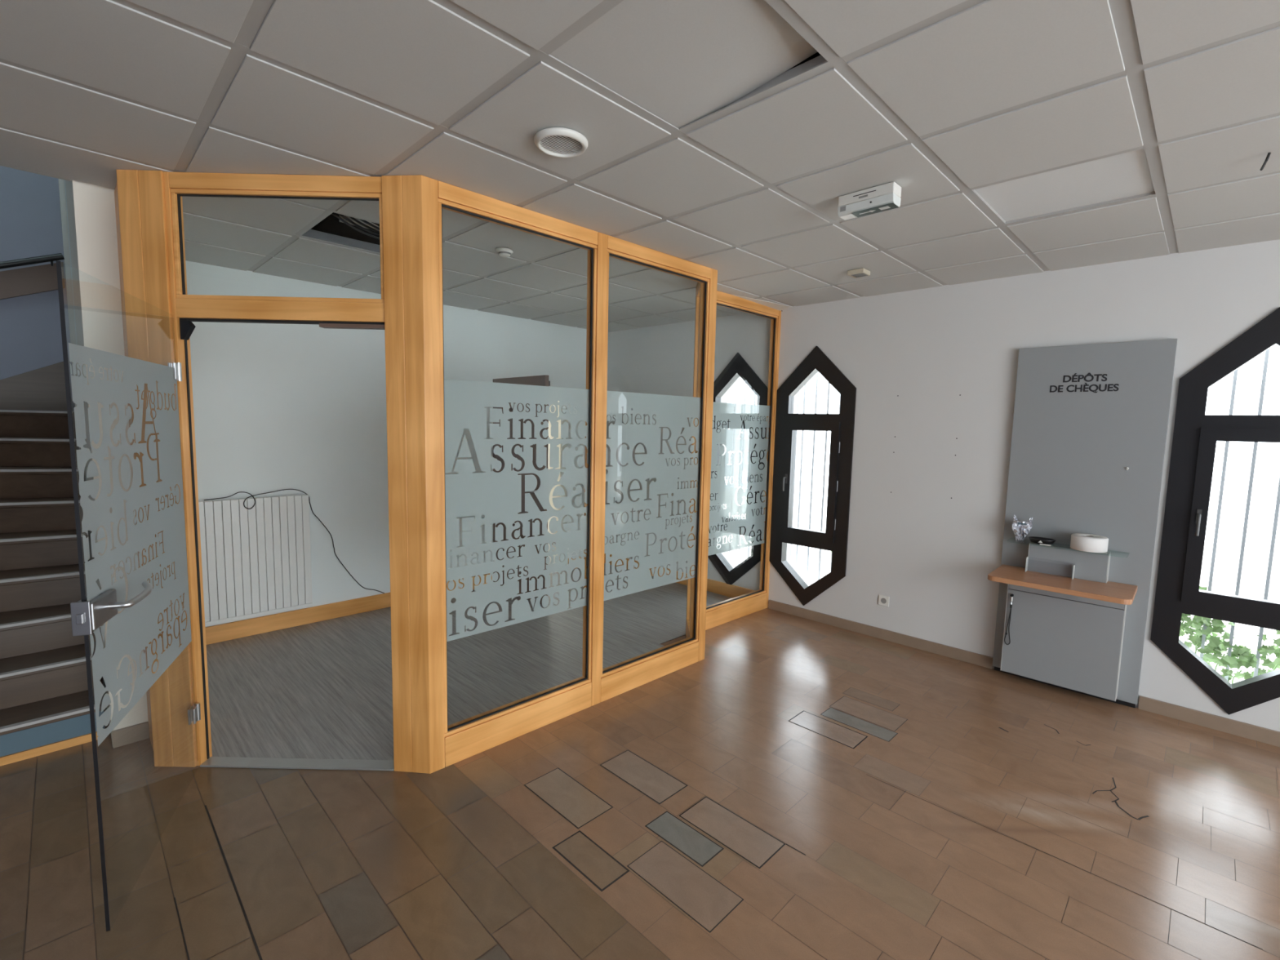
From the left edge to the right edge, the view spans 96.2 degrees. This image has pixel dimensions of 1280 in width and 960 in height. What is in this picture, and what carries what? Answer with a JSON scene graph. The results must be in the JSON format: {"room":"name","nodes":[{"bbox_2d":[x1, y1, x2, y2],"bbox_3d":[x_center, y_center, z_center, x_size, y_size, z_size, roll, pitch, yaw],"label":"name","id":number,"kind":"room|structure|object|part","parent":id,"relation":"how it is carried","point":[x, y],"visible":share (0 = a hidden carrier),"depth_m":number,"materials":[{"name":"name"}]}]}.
{"room":"bank branch lobby","nodes":[
{"label":"bank branch lobby","id":0,"kind":"room"},
{"bbox_2d":[0,165,75,411],"bbox_3d":[-5.741,-1.410,4.479,0.150,5.000,2.140,7,8,45],"label":"wall","id":1,"kind":"structure","parent":0,"point":[31,225],"depth_m":4.88,"materials":[{"name":"paint"}]},
{"bbox_2d":[0,253,65,299],"bbox_3d":[-5.636,-1.406,4.396,0.096,1.013,1.789,7,8,45],"label":"handrail","id":2,"kind":"object","parent":1,"relation":"attached to","point":[21,282],"visible":0.94,"depth_m":4.85,"materials":[{"name":"black metal"}]},
{"bbox_3d":[-5.618,-1.522,4.369,0.052,0.776,1.789,7,8,45],"label":"rail","id":3,"kind":"part","parent":2,"relation":"part of","materials":[{"name":"black metal"}]},
{"bbox_2d":[58,178,149,744],"bbox_3d":[-3.751,-1.310,3.897,3.500,5.000,0.162,7,8,45],"label":"wall","id":4,"kind":"structure","parent":0,"point":[91,208],"depth_m":2.72,"materials":[{"name":"white paint"}]},
{"bbox_2d":[111,721,149,748],"bbox_3d":[-2.567,1.284,2.894,0.018,0.085,0.138,7,8,45],"label":"baseboard","id":5,"kind":"structure","parent":4,"relation":"attached to","point":[135,733],"depth_m":2.89,"materials":[{"name":"tile"}]},
{"bbox_2d":[64,180,586,626],"bbox_3d":[-1.940,-0.454,5.239,0.125,3.114,4.522,7,8,45],"label":"wall","id":6,"kind":"structure","parent":0,"point":[277,406],"depth_m":4.60,"materials":[{"name":"white paint"}]},
{"bbox_2d":[198,494,312,626],"bbox_3d":[-2.882,0.575,4.247,0.104,0.890,0.777,7,8,45],"label":"radiator","id":7,"kind":"object","parent":6,"relation":"attached to","point":[256,561],"visible":0.87,"depth_m":4.22,"materials":[{"name":"white metal"}]},
{"bbox_2d":[204,488,384,593],"bbox_3d":[-2.630,0.542,4.496,0.077,0.969,1.236,6,7,39],"label":"cable","id":8,"kind":"object","parent":7,"relation":"hanging from","point":[283,489],"visible":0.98,"depth_m":4.45,"materials":[{"name":"plastic"}]},
{"bbox_2d":[204,555,582,644],"bbox_3d":[-1.913,1.030,5.341,0.017,0.128,4.218,7,8,45],"label":"baseboard","id":9,"kind":"structure","parent":6,"relation":"attached to","point":[257,625],"depth_m":4.53,"materials":[{"name":"brown wood"}]},
{"bbox_2d":[493,374,550,604],"bbox_3d":[-1.142,0.074,5.370,0.129,2.048,0.875,-4,8,-44],"label":"door","id":10,"kind":"structure","parent":6,"relation":"in","point":[541,380],"depth_m":5.27,"materials":[{"name":"brown laminate"}]},
{"bbox_2d":[547,400,560,542],"bbox_3d":[-0.753,-0.340,7.503,1.349,2.700,0.100,7,8,45],"label":"wall","id":11,"kind":"structure","parent":0,"point":[551,496],"depth_m":7.88,"materials":[{"name":"white paint"}]},
{"bbox_2d":[0,542,1279,959],"bbox_3d":[-0.063,1.517,2.195,11.583,0.146,6.724,7,8,45],"label":"floor","id":12,"kind":"structure","parent":0,"point":[800,788],"depth_m":2.42,"materials":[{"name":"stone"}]},
{"bbox_2d":[0,361,105,766],"bbox_3d":[-4.422,0.171,3.474,3.382,2.107,1.515,7,8,45],"label":"staircase","id":13,"kind":"structure","parent":12,"relation":"on","point":[45,708],"depth_m":3.30,"materials":[{"name":"brown wood"}]},
{"bbox_3d":[-3.271,1.339,2.408,0.012,0.040,1.508,7,8,45],"label":"floor trim","id":14,"kind":"part","parent":13,"relation":"part of","materials":[{"name":"brown wood"}]},
{"bbox_2d":[114,169,394,770],"bbox_3d":[-1.824,0.017,2.637,1.380,2.688,0.248,2,6,8],"label":"door surround","id":15,"kind":"object","parent":12,"relation":"on","point":[158,313],"visible":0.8,"depth_m":2.52,"materials":[{"name":"brown wood"}]},
{"bbox_2d":[56,260,200,931],"bbox_3d":[-1.828,0.362,2.161,0.115,2.070,0.991,-1,6,-24],"label":"door","id":16,"kind":"structure","parent":15,"relation":"attached to","point":[130,631],"depth_m":1.98,"materials":[{"name":"glass"}]},
{"bbox_3d":[-1.696,0.383,1.925,0.063,0.036,0.223,-1,6,-24],"label":"lever handle","id":17,"kind":"part","parent":16,"relation":"part of","materials":[{"name":"metal"}]},
{"bbox_3d":[-2.365,-0.003,2.725,0.323,2.688,0.045,7,8,45],"label":"panel","id":18,"kind":"part","parent":15,"relation":"part of","materials":[{"name":"brown wood"}]},
{"bbox_3d":[-2.216,0.010,2.622,0.090,2.688,0.095,1,6,0],"label":"jamb post","id":19,"kind":"part","parent":15,"relation":"part of","materials":[{"name":"brown wood"}]},
{"bbox_3d":[-2.120,0.012,2.622,0.100,2.688,0.094,1,6,0],"label":"jamb post","id":20,"kind":"part","parent":15,"relation":"part of","materials":[{"name":"brown wood"}]},
{"bbox_3d":[-1.564,-1.281,2.497,0.914,0.066,0.073,1,6,0],"label":"head rail","id":21,"kind":"part","parent":15,"relation":"part of","materials":[{"name":"brown wood"}]},
{"bbox_3d":[-1.575,-0.748,2.549,0.914,0.082,0.073,1,6,0],"label":"transom rail","id":22,"kind":"part","parent":15,"relation":"part of","materials":[{"name":"brown wood"}]},
{"bbox_2d":[381,175,717,773],"bbox_3d":[-0.344,-0.015,3.292,2.124,2.687,0.197,-4,8,-44],"label":"glass wall","id":23,"kind":"structure","parent":12,"relation":"on","point":[428,413],"depth_m":2.92,"materials":[{"name":"brown wood"}]},
{"bbox_3d":[-1.099,0.036,2.603,0.129,2.688,0.072,4,6,28],"label":"corner post","id":24,"kind":"part","parent":23,"relation":"part of","materials":[{"name":"brown wood"}]},
{"bbox_3d":[-0.977,0.040,2.597,0.130,2.688,0.075,-4,8,-44],"label":"corner post","id":25,"kind":"part","parent":23,"relation":"part of","materials":[{"name":"brown wood"}]},
{"bbox_3d":[-0.577,-1.290,2.828,0.899,0.070,0.075,-4,8,-44],"label":"rail","id":26,"kind":"part","parent":23,"relation":"part of","materials":[{"name":"brown wood"}]},
{"bbox_3d":[-0.633,1.276,3.078,0.899,0.148,0.075,-4,8,-44],"label":"rail","id":27,"kind":"part","parent":23,"relation":"part of","materials":[{"name":"brown wood"}]},
{"bbox_3d":[0.063,1.226,3.748,0.894,0.148,0.075,-4,8,-44],"label":"rail","id":28,"kind":"part","parent":23,"relation":"part of","materials":[{"name":"brown wood"}]},
{"bbox_3d":[0.119,-1.340,3.498,0.894,0.070,0.075,-4,8,-44],"label":"rail","id":29,"kind":"part","parent":23,"relation":"part of","materials":[{"name":"brown wood"}]},
{"bbox_3d":[0.438,-0.063,3.960,0.071,2.688,0.075,-4,8,-44],"label":"post","id":30,"kind":"part","parent":23,"relation":"part of","materials":[{"name":"brown wood"}]},
{"bbox_2d":[685,282,782,638],"bbox_3d":[0.708,-0.126,4.662,0.292,2.688,1.432,5,7,35],"label":"glass wall","id":31,"kind":"structure","parent":12,"relation":"on","point":[717,614],"depth_m":4.89,"materials":[{"name":"brown wood"}]},
{"bbox_3d":[0.382,1.174,4.346,0.044,0.150,0.415,1,6,1],"label":"rail","id":32,"kind":"part","parent":31,"relation":"part of","materials":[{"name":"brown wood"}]},
{"bbox_3d":[0.410,-0.119,4.212,0.008,2.448,0.288,1,6,1],"label":"glass pane","id":33,"kind":"part","parent":31,"relation":"part of","materials":[{"name":"clear glass"}]},
{"bbox_3d":[0.438,-1.383,4.096,0.044,0.088,0.415,1,6,1],"label":"rail","id":34,"kind":"part","parent":31,"relation":"part of","materials":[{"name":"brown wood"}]},
{"bbox_3d":[0.788,1.124,4.950,0.950,0.148,0.075,-4,8,-44],"label":"rail","id":35,"kind":"part","parent":31,"relation":"part of","materials":[{"name":"brown wood"}]},
{"bbox_3d":[0.843,-1.442,4.699,0.950,0.070,0.075,-4,8,-44],"label":"rail","id":36,"kind":"part","parent":31,"relation":"part of","materials":[{"name":"brown wood"}]},
{"bbox_3d":[1.174,-0.165,5.172,0.046,2.688,0.075,-4,8,-44],"label":"post","id":37,"kind":"part","parent":31,"relation":"part of","materials":[{"name":"brown wood"}]},
{"bbox_2d":[987,338,1177,707],"bbox_3d":[2.617,0.272,3.490,0.766,2.205,0.474,7,8,44],"label":"station","id":38,"kind":"object","parent":12,"relation":"on","point":[1090,427],"visible":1,"depth_m":3.55,"materials":[{"name":"grey metal"}]},
{"bbox_2d":[1004,593,1013,644],"bbox_3d":[2.450,0.926,3.811,0.036,0.348,0.020,7,8,44],"label":"lanyard","id":39,"kind":"object","parent":38,"relation":"hanging from","point":[1011,595],"visible":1,"depth_m":3.81,"materials":[{"name":"fabric"}]},
{"bbox_3d":[2.448,0.961,3.813,0.016,0.278,0.036,-3,7,-40],"label":"cord","id":40,"kind":"part","parent":39,"relation":"part of","materials":[{"name":"black rubber"}]},
{"bbox_2d":[1012,514,1032,540],"bbox_3d":[2.513,0.314,3.774,0.104,0.164,0.064,7,8,44],"label":"plastic bag","id":41,"kind":"object","parent":38,"relation":"on","point":[1020,529],"visible":1,"depth_m":3.77,"materials":[{"name":"plastic"}]},
{"bbox_2d":[1028,536,1055,546],"bbox_3d":[2.578,0.391,3.684,0.149,0.031,0.110,7,8,44],"label":"dish","id":42,"kind":"object","parent":38,"relation":"on","point":[1042,540],"visible":1,"depth_m":3.66,"materials":[{"name":"black plastic"}]},
{"bbox_2d":[1025,556,1075,579],"bbox_3d":[2.602,0.557,3.646,0.250,0.094,0.045,7,8,44],"label":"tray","id":43,"kind":"object","parent":38,"relation":"on","point":[1026,564],"visible":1,"depth_m":3.71,"materials":[{"name":"clear plastic"}]},
{"bbox_3d":[2.513,0.547,3.731,0.004,0.095,0.038,7,8,44],"label":"panel","id":44,"kind":"part","parent":43,"relation":"part of","materials":[{"name":"grey metal"}]},
{"bbox_3d":[2.690,0.572,3.562,0.004,0.085,0.038,7,8,44],"label":"panel","id":45,"kind":"part","parent":43,"relation":"part of","materials":[{"name":"grey metal"}]},
{"bbox_2d":[987,564,1137,604],"bbox_3d":[2.579,0.631,3.525,0.700,0.030,0.432,7,8,44],"label":"shelf","id":46,"kind":"object","parent":38,"relation":"attached to","point":[1110,589],"depth_m":3.47,"materials":[{"name":"brown wood"}]},
{"bbox_3d":[2.691,1.026,3.676,0.595,0.563,0.104,7,8,44],"label":"cabinet door","id":47,"kind":"part","parent":38,"relation":"part of","materials":[{"name":"grey laminate"}]},
{"bbox_2d":[1070,533,1108,552],"bbox_3d":[2.748,0.385,3.513,0.181,0.086,0.181,7,8,44],"label":"paper roll","id":48,"kind":"object","parent":38,"relation":"on","point":[1091,543],"visible":1,"depth_m":3.45,"materials":[{"name":"white paper"}]},
{"bbox_2d":[0,0,1279,332],"bbox_3d":[0.749,-1.343,1.110,9.325,0.425,6.340,7,8,45],"label":"ceiling","id":49,"kind":"structure","parent":0,"point":[943,101],"depth_m":2.03,"materials":[{"name":"tile"}]},
{"bbox_2d":[301,229,380,253],"bbox_3d":[-1.756,-1.448,3.508,0.022,0.040,0.570,7,8,45],"label":"channel","id":50,"kind":"object","parent":49,"relation":"attached to","point":[310,233],"visible":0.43,"depth_m":3.46,"materials":[{"name":"grey metal"}]},
{"bbox_2d":[331,212,379,239],"bbox_3d":[-1.533,-1.547,3.271,0.311,0.228,1.231,6,7,39],"label":"cable bundle","id":51,"kind":"object","parent":49,"relation":"hanging from","point":[333,213],"visible":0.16,"depth_m":3.32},
{"bbox_2d":[338,214,379,231],"bbox_3d":[-1.517,-1.572,3.593,0.155,0.040,0.630,7,8,45],"label":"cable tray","id":52,"kind":"object","parent":49,"relation":"attached to","point":[344,219],"visible":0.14,"depth_m":3.43,"materials":[{"name":"grey metal"}]},
{"bbox_2d":[495,247,513,257],"bbox_3d":[-0.819,-1.374,3.476,0.104,0.034,0.104,7,8,45],"label":"smoke detector","id":53,"kind":"object","parent":49,"relation":"attached to","point":[503,251],"visible":1,"depth_m":3.45,"materials":[{"name":"white plastic"}]},
{"bbox_2d":[533,127,587,157],"bbox_3d":[-0.288,-1.233,2.103,0.196,0.025,0.196,7,8,45],"label":"ceiling vent","id":54,"kind":"object","parent":49,"relation":"in","point":[559,142],"visible":1,"depth_m":2.10,"materials":[{"name":"white plastic"}]},
{"bbox_2d":[549,0,817,128],"bbox_3d":[0.139,-1.238,1.629,0.588,0.065,0.588,7,8,45],"label":"tile","id":55,"kind":"structure","parent":49,"relation":"attached to","point":[682,62],"depth_m":1.63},
{"bbox_2d":[733,294,792,311],"bbox_3d":[0.979,-1.472,4.785,0.693,0.028,0.143,-2,7,-34],"label":"ceiling offcut","id":56,"kind":"structure","parent":49,"relation":"attached to","point":[780,307],"depth_m":4.81,"materials":[{"name":"white plastic"}]},
{"bbox_2d":[847,267,870,278],"bbox_3d":[1.436,-1.355,3.765,0.110,0.033,0.110,7,8,45],"label":"ceiling sensor","id":57,"kind":"object","parent":49,"relation":"attached to","point":[859,273],"visible":1,"depth_m":3.74,"materials":[{"name":"beige plastic"}]},
{"bbox_2d":[838,181,901,220],"bbox_3d":[1.000,-1.214,2.509,0.245,0.086,0.083,7,8,45],"label":"emergency light","id":58,"kind":"object","parent":49,"relation":"attached to","point":[886,197],"visible":1,"depth_m":2.47,"materials":[{"name":"white plastic"}]},
{"bbox_3d":[1.019,-1.170,2.491,0.181,0.001,0.066,7,8,45],"label":"sign plate","id":59,"kind":"part","parent":58,"relation":"part of","materials":[{"name":"white plastic"}]},
{"bbox_2d":[973,148,1155,222],"bbox_3d":[1.834,-1.277,2.480,0.572,0.053,0.572,7,8,45],"label":"light panel","id":60,"kind":"object","parent":49,"relation":"attached to","point":[1126,175],"visible":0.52,"depth_m":2.47,"materials":[{"name":"white plastic"}]},
{"bbox_3d":[1.834,-1.276,2.480,0.572,0.050,0.572,7,8,45],"label":"frame","id":61,"kind":"part","parent":60,"relation":"part of","materials":[{"name":"white metal"}]},
{"bbox_2d":[1260,152,1271,170],"bbox_3d":[2.297,-1.171,2.111,0.013,0.042,0.062,4,6,29],"label":"ceiling hook","id":62,"kind":"object","parent":49,"relation":"attached to","point":[1268,153],"visible":1,"depth_m":2.09,"materials":[{"name":"grey metal"}]},
{"bbox_2d":[604,553,755,597],"bbox_3d":[0.348,1.011,6.065,2.150,0.123,0.016,7,8,44],"label":"baseboard","id":63,"kind":"structure","parent":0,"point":[713,586],"depth_m":5.65,"materials":[{"name":"brown wood"}]},
{"bbox_2d":[604,239,1279,731],"bbox_3d":[3.110,-0.178,3.546,9.500,3.114,0.341,7,8,44],"label":"wall","id":64,"kind":"structure","parent":0,"point":[932,371],"depth_m":4.17,"materials":[{"name":"white paint"}]},
{"bbox_2d":[734,382,737,403],"bbox_3d":[1.003,-0.906,5.988,0.022,0.202,0.017,7,8,44],"label":"window grille","id":65,"kind":"object","parent":64,"relation":"in","point":[735,386],"depth_m":5.99,"materials":[{"name":"white metal"}]},
{"bbox_2d":[707,352,768,584],"bbox_3d":[0.889,-0.077,5.459,0.714,2.235,0.163,7,8,44],"label":"window","id":66,"kind":"structure","parent":64,"relation":"in","point":[737,367],"depth_m":5.39,"materials":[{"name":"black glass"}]},
{"bbox_3d":[0.877,-0.057,5.449,0.490,1.005,0.020,7,8,44],"label":"sash","id":67,"kind":"part","parent":66,"relation":"part of","materials":[{"name":"glass"}]},
{"bbox_2d":[737,534,740,564],"bbox_3d":[1.054,0.737,6.065,0.022,0.317,0.017,7,8,44],"label":"window grille","id":68,"kind":"object","parent":64,"relation":"in","point":[739,550],"depth_m":6.07,"materials":[{"name":"white metal"}]},
{"bbox_2d":[796,391,799,413],"bbox_3d":[1.520,-0.739,5.501,0.014,0.202,0.017,7,8,44],"label":"window grille","id":69,"kind":"object","parent":64,"relation":"in","point":[798,392],"depth_m":5.50,"materials":[{"name":"white metal"}]},
{"bbox_2d":[768,346,856,605],"bbox_3d":[1.458,-0.012,4.914,0.714,2.235,0.163,7,8,44],"label":"window","id":70,"kind":"structure","parent":64,"relation":"in","point":[834,539],"depth_m":4.88,"materials":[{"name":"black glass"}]},
{"bbox_3d":[1.266,0.023,5.026,0.020,0.145,0.054,7,8,44],"label":"handle","id":71,"kind":"part","parent":70,"relation":"part of","materials":[{"name":"silver metal"}]},
{"bbox_3d":[1.445,0.009,4.904,0.490,1.005,0.020,7,8,44],"label":"sash","id":72,"kind":"part","parent":70,"relation":"part of","materials":[{"name":"glass"}]},
{"bbox_2d":[768,600,993,668],"bbox_3d":[1.829,1.211,4.644,1.795,0.080,0.019,7,8,44],"label":"baseboard","id":73,"kind":"structure","parent":64,"relation":"attached to","point":[958,654],"depth_m":4.51,"materials":[{"name":"stone"}]},
{"bbox_2d":[878,594,889,606],"bbox_3d":[1.926,0.954,4.535,0.082,0.082,0.010,7,8,44],"label":"wall socket","id":74,"kind":"object","parent":64,"relation":"attached to","point":[883,600],"visible":1,"depth_m":4.53,"materials":[{"name":"white plastic"}]},
{"bbox_2d":[1137,695,1279,746],"bbox_3d":[4.682,1.540,1.906,4.590,0.080,0.018,7,8,44],"label":"baseboard","id":75,"kind":"structure","parent":64,"relation":"attached to","point":[1251,731],"depth_m":3.27,"materials":[{"name":"tile"}]},
{"bbox_2d":[1150,306,1279,715],"bbox_3d":[3.331,0.205,3.116,0.714,2.235,0.163,7,8,44],"label":"window","id":76,"kind":"structure","parent":64,"relation":"in","point":[1196,433],"depth_m":3.24,"materials":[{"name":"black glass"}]},
{"bbox_3d":[3.140,0.240,3.228,0.020,0.145,0.054,7,8,44],"label":"handle","id":77,"kind":"part","parent":76,"relation":"part of","materials":[{"name":"silver metal"}]},
{"bbox_3d":[3.319,0.225,3.105,0.490,1.005,0.020,7,8,44],"label":"sash","id":78,"kind":"part","parent":76,"relation":"part of","materials":[{"name":"black metal"}]},
{"label":"outside","id":79,"kind":"structure","parent":0,"visible":0},
{"bbox_2d":[722,489,1279,684],"bbox_3d":[6.385,1.343,6.780,20.000,0.100,8.640,7,8,44],"label":"ground","id":80,"kind":"structure","parent":79,"point":[1255,564],"depth_m":7.67,"materials":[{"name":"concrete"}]},
{"bbox_2d":[743,382,746,404],"bbox_3d":[1.089,-0.894,5.906,0.024,0.216,0.017,7,8,44],"label":"window grille","id":81,"kind":"object","parent":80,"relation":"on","point":[745,384],"depth_m":5.91,"materials":[{"name":"white metal"}]},
{"bbox_2d":[747,546,750,557],"bbox_3d":[1.140,0.747,5.983,0.022,0.115,0.017,7,8,44],"label":"window grille","id":82,"kind":"object","parent":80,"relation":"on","point":[748,548],"depth_m":5.99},
{"bbox_2d":[791,430,797,526],"bbox_3d":[1.506,-0.012,5.571,0.010,0.931,0.017,7,8,44],"label":"window grille","id":83,"kind":"object","parent":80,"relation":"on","point":[797,430],"depth_m":5.57,"materials":[{"name":"white metal"}]},
{"bbox_2d":[795,545,798,564],"bbox_3d":[1.535,0.730,5.598,0.022,0.186,0.017,7,8,44],"label":"window grille","id":84,"kind":"object","parent":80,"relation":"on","point":[797,548],"depth_m":5.60,"materials":[{"name":"white metal"}]},
{"bbox_2d":[797,430,804,527],"bbox_3d":[1.552,-0.008,5.526,0.022,0.931,0.017,7,8,44],"label":"window grille","id":85,"kind":"object","parent":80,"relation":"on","point":[802,431],"depth_m":5.53,"materials":[{"name":"white metal"}]},
{"bbox_2d":[803,383,806,413],"bbox_3d":[1.568,-0.771,5.451,0.022,0.276,0.017,7,8,44],"label":"window grille","id":86,"kind":"object","parent":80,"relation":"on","point":[805,386],"depth_m":5.45,"materials":[{"name":"white metal"}]},
{"bbox_2d":[806,546,809,578],"bbox_3d":[1.620,0.795,5.521,0.022,0.304,0.017,7,8,44],"label":"window grille","id":87,"kind":"object","parent":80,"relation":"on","point":[808,548],"depth_m":5.52,"materials":[{"name":"white metal"}]},
{"bbox_2d":[808,431,815,528],"bbox_3d":[1.638,0.004,5.443,0.022,0.925,0.017,7,8,44],"label":"window grille","id":88,"kind":"object","parent":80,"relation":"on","point":[812,473],"depth_m":5.44,"materials":[{"name":"white metal"}]},
{"bbox_2d":[814,371,818,413],"bbox_3d":[1.655,-0.815,5.363,0.022,0.385,0.017,7,8,44],"label":"window grille","id":89,"kind":"object","parent":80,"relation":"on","point":[817,374],"depth_m":5.36,"materials":[{"name":"white metal"}]},
{"bbox_2d":[817,549,821,579],"bbox_3d":[1.707,0.800,5.438,0.021,0.285,0.017,7,8,44],"label":"window grille","id":90,"kind":"object","parent":80,"relation":"on","point":[820,555],"depth_m":5.44,"materials":[{"name":"white metal"}]},
{"bbox_2d":[820,431,827,531],"bbox_3d":[1.724,0.015,5.361,0.022,0.934,0.017,7,8,44],"label":"window grille","id":91,"kind":"object","parent":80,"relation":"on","point":[826,432],"depth_m":5.36,"materials":[{"name":"white metal"}]},
{"bbox_2d":[826,382,830,413],"bbox_3d":[1.740,-0.751,5.286,0.021,0.276,0.017,7,8,44],"label":"window grille","id":92,"kind":"object","parent":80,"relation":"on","point":[828,385],"depth_m":5.29,"materials":[{"name":"white metal"}]},
{"bbox_2d":[1200,633,1205,648],"bbox_3d":[3.576,1.022,3.644,0.016,0.094,0.018,7,8,44],"label":"window grille","id":93,"kind":"object","parent":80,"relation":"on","point":[1203,637],"depth_m":3.64,"materials":[{"name":"white metal"}]},
{"bbox_2d":[1207,440,1229,591],"bbox_3d":[3.594,0.229,3.567,0.016,0.938,0.018,7,8,44],"label":"window grille","id":94,"kind":"object","parent":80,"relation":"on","point":[1226,449],"depth_m":3.56,"materials":[{"name":"white metal"}]},
{"bbox_2d":[1179,586,1279,684],"bbox_3d":[3.725,1.117,3.537,0.246,0.867,0.970,-4,8,-42],"label":"bush","id":95,"kind":"object","parent":80,"relation":"on","point":[1216,646],"visible":0.52,"depth_m":3.57,"materials":[{"name":"green plant"}]},
{"bbox_2d":[1227,622,1235,657],"bbox_3d":[3.663,0.986,3.557,0.016,0.217,0.018,7,8,44],"label":"window grille","id":96,"kind":"object","parent":80,"relation":"on","point":[1232,630],"depth_m":3.55,"materials":[{"name":"white metal"}]},
{"bbox_2d":[1228,368,1238,415],"bbox_3d":[3.610,-0.533,3.493,0.016,0.275,0.018,7,8,44],"label":"window grille","id":97,"kind":"object","parent":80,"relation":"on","point":[1235,374],"depth_m":3.49,"materials":[{"name":"white metal"}]},
{"bbox_2d":[1235,441,1257,595],"bbox_3d":[3.680,0.238,3.484,0.017,0.937,0.018,7,8,44],"label":"window grille","id":98,"kind":"object","parent":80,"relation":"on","point":[1247,510],"depth_m":3.48,"materials":[{"name":"white metal"}]},
{"bbox_2d":[1253,626,1263,676],"bbox_3d":[3.748,1.041,3.479,0.017,0.308,0.018,7,8,44],"label":"window grille","id":99,"kind":"object","parent":80,"relation":"on","point":[1261,629],"depth_m":3.48,"materials":[{"name":"white metal"}]},
{"bbox_2d":[1257,347,1270,415],"bbox_3d":[3.698,-0.581,3.404,0.016,0.391,0.018,7,8,44],"label":"window grille","id":100,"kind":"object","parent":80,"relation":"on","point":[1267,353],"depth_m":3.40,"materials":[{"name":"white metal"}]},
{"bbox_2d":[1263,475,1279,599],"bbox_3d":[3.763,0.345,3.411,0.017,0.745,0.018,7,8,44],"label":"window grille","id":101,"kind":"object","parent":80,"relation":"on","point":[1277,502],"depth_m":3.41,"materials":[{"name":"white metal"}]}
]}

